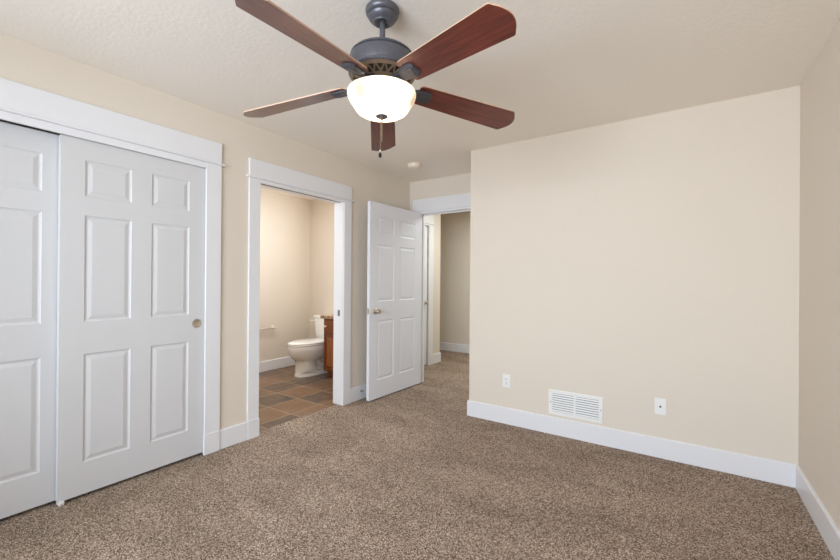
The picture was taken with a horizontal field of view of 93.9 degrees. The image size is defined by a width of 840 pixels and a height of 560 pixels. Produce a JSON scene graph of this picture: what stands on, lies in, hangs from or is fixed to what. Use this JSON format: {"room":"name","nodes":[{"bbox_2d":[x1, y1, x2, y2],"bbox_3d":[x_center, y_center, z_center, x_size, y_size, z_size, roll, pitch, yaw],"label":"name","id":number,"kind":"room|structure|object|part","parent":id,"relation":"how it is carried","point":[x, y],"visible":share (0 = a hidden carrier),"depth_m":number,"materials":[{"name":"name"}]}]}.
{"room":"empty bedroom","nodes":[
{"label":"empty bedroom","id":0,"kind":"room"},
{"bbox_2d":[0,120,171,160],"bbox_3d":[-2.935,-0.001,1.908,0.120,2.440,3.320,0,0,34],"label":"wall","id":1,"kind":"structure","parent":0,"point":[0,120],"depth_m":2.50,"materials":[{"name":"paint"}]},
{"bbox_2d":[0,33,409,429],"bbox_3d":[-1.725,0.009,2.557,0.120,2.440,5.750,0,0,34],"label":"wall","id":2,"kind":"structure","parent":0,"point":[21,62],"depth_m":2.94,"materials":[{"name":"paint"}]},
{"bbox_2d":[0,121,58,518],"bbox_3d":[-2.200,0.204,1.869,0.035,2.001,0.785,0,0,34],"label":"door","id":3,"kind":"structure","parent":2,"relation":"in","point":[29,158],"depth_m":2.05,"materials":[{"name":"white paint"}]},
{"bbox_2d":[0,119,201,167],"bbox_3d":[-1.970,-0.822,2.165,0.075,0.018,1.532,0,0,34],"label":"door track","id":4,"kind":"object","parent":2,"relation":"attached to","point":[0,119],"visible":0.11,"depth_m":2.30,"materials":[{"name":"grey metal"}]},
{"bbox_2d":[0,77,225,455],"bbox_3d":[-1.928,0.117,2.121,0.033,2.217,1.780,0,0,34],"label":"door frame","id":5,"kind":"structure","parent":2,"relation":"attached to","point":[20,103],"depth_m":2.54,"materials":[{"name":"white paint"}]},
{"bbox_2d":[55,134,205,502],"bbox_3d":[-1.748,0.210,2.456,0.040,1.997,0.784,0,0,34],"label":"door","id":6,"kind":"structure","parent":2,"relation":"in","point":[131,270],"depth_m":2.38,"materials":[{"name":"white paint"}]},
{"bbox_3d":[-1.548,0.301,2.720,0.004,0.063,0.063,0,0,34],"label":"finger pull","id":7,"kind":"part","parent":6,"relation":"part of","materials":[{"name":"silver metal"}]},
{"bbox_2d":[220,421,247,449],"bbox_3d":[-1.397,1.162,2.934,0.014,0.139,0.221,0,0,34],"label":"baseboard","id":8,"kind":"structure","parent":2,"relation":"attached to","point":[229,436],"depth_m":2.93,"materials":[{"name":"white paint"}]},
{"bbox_2d":[246,158,353,439],"bbox_3d":[-1.058,0.147,3.520,0.155,2.177,1.167,0,0,34],"label":"door frame","id":9,"kind":"structure","parent":2,"relation":"attached to","point":[261,173],"depth_m":3.50,"materials":[{"name":"white paint"}]},
{"bbox_2d":[259,190,309,361],"bbox_3d":[-2.364,0.009,4.990,0.120,2.440,2.430,0,0,34],"label":"wall","id":10,"kind":"structure","parent":0,"point":[284,219],"depth_m":5.53,"materials":[{"name":"paint"}]},
{"bbox_2d":[259,325,276,330],"bbox_3d":[-2.060,0.647,5.269,0.078,0.048,0.278,0,0,34],"label":"paper holder","id":11,"kind":"object","parent":10,"relation":"attached to","point":[272,326],"visible":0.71,"depth_m":5.27,"materials":[{"name":"metal"}]},
{"bbox_2d":[259,356,294,372],"bbox_3d":[-2.298,1.159,4.978,0.014,0.139,2.256,0,0,34],"label":"baseboard","id":12,"kind":"structure","parent":10,"relation":"attached to","point":[283,362],"depth_m":5.41,"materials":[{"name":"white paint"}]},
{"bbox_2d":[309,199,334,337],"bbox_3d":[-0.916,0.021,5.446,1.770,2.440,0.054,0,0,34],"label":"wall","id":13,"kind":"structure","parent":0,"point":[321,212],"depth_m":5.78,"materials":[{"name":"paint"}]},
{"bbox_2d":[350,384,365,402],"bbox_3d":[-0.428,1.172,4.370,0.014,0.139,1.005,0,0,34],"label":"baseboard","id":14,"kind":"structure","parent":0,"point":[356,395],"depth_m":4.05,"materials":[{"name":"white paint"}]},
{"bbox_2d":[0,350,833,559],"bbox_3d":[-0.469,1.270,2.993,5.507,0.060,7.892,0,0,34],"label":"floor","id":15,"kind":"structure","parent":0,"point":[404,474],"depth_m":2.21,"materials":[{"name":"brown carpet"}]},
{"bbox_2d":[56,500,63,506],"bbox_3d":[-1.963,1.214,2.139,0.055,0.026,0.022,0,0,34],"label":"floor guide","id":16,"kind":"object","parent":15,"relation":"on","point":[61,503],"visible":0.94,"depth_m":2.12,"materials":[{"name":"white plastic"}]},
{"bbox_2d":[287,314,327,376],"bbox_3d":[-1.426,0.866,5.250,0.544,0.745,0.788,0,0,34],"label":"toilet","id":17,"kind":"object","parent":15,"relation":"on","point":[308,354],"visible":0.58,"depth_m":5.04,"materials":[{"name":"white ceramic"}]},
{"bbox_3d":[-1.476,0.833,5.151,0.380,0.021,0.562,0,0,34],"label":"seat","id":18,"kind":"part","parent":17,"relation":"part of","materials":[{"name":"white plastic"}]},
{"bbox_3d":[-1.474,0.807,5.154,0.382,0.026,0.574,0,0,34],"label":"lid","id":19,"kind":"part","parent":17,"relation":"part of","materials":[{"name":"white ceramic"}]},
{"bbox_3d":[-1.251,0.688,5.482,0.492,0.309,0.198,0,0,34],"label":"tank","id":20,"kind":"part","parent":17,"relation":"part of","materials":[{"name":"white ceramic"}]},
{"bbox_3d":[-1.252,0.515,5.480,0.516,0.039,0.217,0,0,34],"label":"tank lid","id":21,"kind":"part","parent":17,"relation":"part of","materials":[{"name":"white ceramic"}]},
{"bbox_2d":[324,319,333,377],"bbox_3d":[-0.729,0.865,4.931,0.865,0.752,0.578,0,0,34],"label":"vanity cabinet","id":22,"kind":"object","parent":15,"relation":"on","point":[328,323],"visible":0.22,"depth_m":4.90,"materials":[{"name":"brown wood"}]},
{"bbox_2d":[320,314,333,318],"bbox_3d":[-0.735,0.470,4.952,0.903,0.038,0.557,0,0,34],"label":"countertop","id":23,"kind":"structure","parent":22,"relation":"on","point":[330,316],"depth_m":4.93,"materials":[{"name":"stone"}]},
{"bbox_3d":[-1.046,0.909,4.845,0.400,0.444,0.018,0,0,34],"label":"door","id":24,"kind":"part","parent":22,"relation":"part of","materials":[{"name":"brown wood"}]},
{"bbox_3d":[-1.044,0.585,4.845,0.400,0.163,0.018,0,0,34],"label":"drawer","id":25,"kind":"part","parent":22,"relation":"part of","materials":[{"name":"brown wood"}]},
{"bbox_3d":[-1.046,0.909,4.846,0.340,0.384,0.015,0,0,34],"label":"door panel","id":26,"kind":"part","parent":22,"relation":"part of","materials":[{"name":"brown wood"}]},
{"bbox_2d":[0,0,839,199],"bbox_3d":[-0.451,-1.250,2.998,5.507,0.100,7.892,0,0,34],"label":"ceiling","id":27,"kind":"structure","parent":0,"point":[568,65],"depth_m":2.11,"materials":[{"name":"paint"}]},
{"bbox_2d":[235,0,516,157],"bbox_3d":[-0.189,-0.870,1.693,1.326,0.663,1.286,0,0,34],"label":"ceiling fan","id":28,"kind":"object","parent":27,"relation":"hanging from","point":[382,70],"visible":1,"depth_m":1.61,"materials":[{"name":"brown wood"}]},
{"bbox_3d":[-0.587,-0.826,1.840,0.528,0.006,0.150,-7,12,14],"label":"blade","id":29,"kind":"part","parent":28,"relation":"part of","materials":[{"name":"brown wood"}]},
{"bbox_3d":[-0.391,-0.845,1.371,0.150,0.006,0.528,16,11,29],"label":"blade","id":30,"kind":"part","parent":28,"relation":"part of","materials":[{"name":"brown wood"}]},
{"bbox_3d":[-0.169,-0.780,1.741,0.304,0.104,0.304,0,0,34],"label":"lamp shade","id":31,"kind":"part","parent":28,"relation":"part of","materials":[{"name":"white glass"}]},
{"bbox_3d":[-0.205,-0.830,2.170,0.150,0.006,0.528,-13,-4,-6],"label":"blade","id":32,"kind":"part","parent":28,"relation":"part of","materials":[{"name":"brown wood"}]},
{"bbox_3d":[0.114,-0.841,1.415,0.150,0.006,0.528,19,-9,-40],"label":"blade","id":33,"kind":"part","parent":28,"relation":"part of","materials":[{"name":"brown wood"}]},
{"bbox_3d":[0.228,-0.831,1.909,0.528,0.006,0.150,6,-16,-23],"label":"blade","id":34,"kind":"part","parent":28,"relation":"part of","materials":[{"name":"brown wood"}]},
{"bbox_2d":[407,162,420,169],"bbox_3d":[-0.059,-1.174,4.059,0.144,0.042,0.144,0,0,34],"label":"smoke detector","id":35,"kind":"object","parent":27,"relation":"attached to","point":[414,166],"visible":1,"depth_m":4.02,"materials":[{"name":"white plastic"}]},
{"bbox_2d":[424,226,428,364],"bbox_3d":[-0.089,0.222,5.438,0.098,2.022,0.722,0,0,34],"label":"door","id":36,"kind":"structure","parent":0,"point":[426,302],"depth_m":5.72,"materials":[{"name":"paint"}]},
{"bbox_2d":[425,215,434,365],"bbox_3d":[-0.056,0.140,5.450,0.033,2.214,0.955,0,0,34],"label":"door frame","id":37,"kind":"structure","parent":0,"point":[429,220],"depth_m":5.76,"materials":[{"name":"white paint"}]},
{"bbox_2d":[425,214,440,364],"bbox_3d":[-0.057,0.028,5.584,0.120,2.440,1.135,0,0,34],"label":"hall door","id":38,"kind":"structure","parent":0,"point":[437,218],"depth_m":5.93,"materials":[{"name":"paint"}]},
{"bbox_2d":[433,352,440,363],"bbox_3d":[0.250,1.180,5.929,0.014,0.139,0.234,0,0,34],"label":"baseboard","id":39,"kind":"structure","parent":38,"relation":"attached to","point":[436,357],"depth_m":5.93,"materials":[{"name":"white paint"}]},
{"bbox_2d":[410,173,470,210],"bbox_3d":[1.349,0.035,3.880,3.497,2.440,0.118,0,0,34],"label":"wall","id":40,"kind":"structure","parent":0,"point":[456,184],"depth_m":4.57,"materials":[{"name":"paint"}]},
{"bbox_2d":[366,201,421,400],"bbox_3d":[-0.262,0.215,4.346,0.162,2.030,0.928,0,0,35],"label":"door","id":41,"kind":"structure","parent":40,"relation":"in","point":[394,233],"depth_m":4.28,"materials":[{"name":"paint"}]},
{"bbox_3d":[-0.435,0.320,4.018,0.064,0.066,0.066,0,0,35],"label":"knob","id":42,"kind":"part","parent":41,"relation":"part of","materials":[{"name":"silver metal"}]},
{"bbox_2d":[413,193,470,381],"bbox_3d":[0.384,0.141,4.511,1.124,2.213,0.153,0,0,34],"label":"door frame","id":43,"kind":"structure","parent":40,"relation":"attached to","point":[457,203],"depth_m":4.65,"materials":[{"name":"white paint"}]},
{"bbox_2d":[440,211,470,344],"bbox_3d":[1.051,0.038,6.663,3.910,2.440,0.120,0,0,34],"label":"wall","id":44,"kind":"structure","parent":0,"point":[455,227],"depth_m":6.88,"materials":[{"name":"paint"}]},
{"bbox_2d":[440,342,469,352],"bbox_3d":[1.005,1.187,6.606,3.670,0.139,0.014,0,0,34],"label":"baseboard","id":45,"kind":"structure","parent":44,"relation":"attached to","point":[462,348],"depth_m":6.86,"materials":[{"name":"white paint"}]},
{"bbox_2d":[469,86,799,464],"bbox_3d":[1.463,0.034,3.013,2.337,2.440,0.120,0,0,34],"label":"wall","id":46,"kind":"structure","parent":0,"point":[631,263],"depth_m":2.80,"materials":[{"name":"paint"}]},
{"bbox_2d":[503,374,509,387],"bbox_3d":[0.751,0.879,3.409,0.070,0.115,0.009,0,0,34],"label":"wall outlet","id":47,"kind":"object","parent":46,"relation":"attached to","point":[506,378],"visible":1,"depth_m":3.41,"materials":[{"name":"white plastic"}]},
{"bbox_2d":[549,389,602,423],"bbox_3d":[1.220,0.992,3.092,0.405,0.201,0.010,0,0,34],"label":"air vent","id":48,"kind":"object","parent":46,"relation":"in","point":[561,403],"visible":1,"depth_m":3.08,"materials":[{"name":"white plastic"}]},
{"bbox_3d":[1.144,0.992,3.143,0.168,0.139,0.005,0,0,34],"label":"louver panel","id":49,"kind":"part","parent":48,"relation":"part of","materials":[{"name":"white plastic"}]},
{"bbox_3d":[1.296,0.993,3.040,0.168,0.139,0.005,0,0,34],"label":"louver panel","id":50,"kind":"part","parent":48,"relation":"part of","materials":[{"name":"white plastic"}]},
{"bbox_2d":[467,400,796,487],"bbox_3d":[1.362,1.183,2.992,2.231,0.139,0.014,0,0,34],"label":"baseboard","id":51,"kind":"structure","parent":46,"relation":"attached to","point":[763,469],"depth_m":2.80,"materials":[{"name":"white paint"}]},
{"bbox_2d":[655,398,665,415],"bbox_3d":[1.697,0.895,2.768,0.070,0.115,0.015,0,0,34],"label":"jack plate","id":52,"kind":"object","parent":46,"relation":"attached to","point":[660,404],"visible":1,"depth_m":2.77,"materials":[{"name":"white plastic"}]},
{"bbox_2d":[798,19,839,530],"bbox_3d":[0.957,0.025,0.280,0.120,2.440,4.976,0,0,34],"label":"wall","id":53,"kind":"structure","parent":0,"point":[819,250],"depth_m":2.00,"materials":[{"name":"paint"}]},
{"bbox_2d":[796,465,839,559],"bbox_3d":[0.927,1.174,0.365,0.014,0.139,4.856,0,0,34],"label":"baseboard","id":54,"kind":"structure","parent":53,"relation":"attached to","point":[830,533],"depth_m":1.95,"materials":[{"name":"white paint"}]}
]}

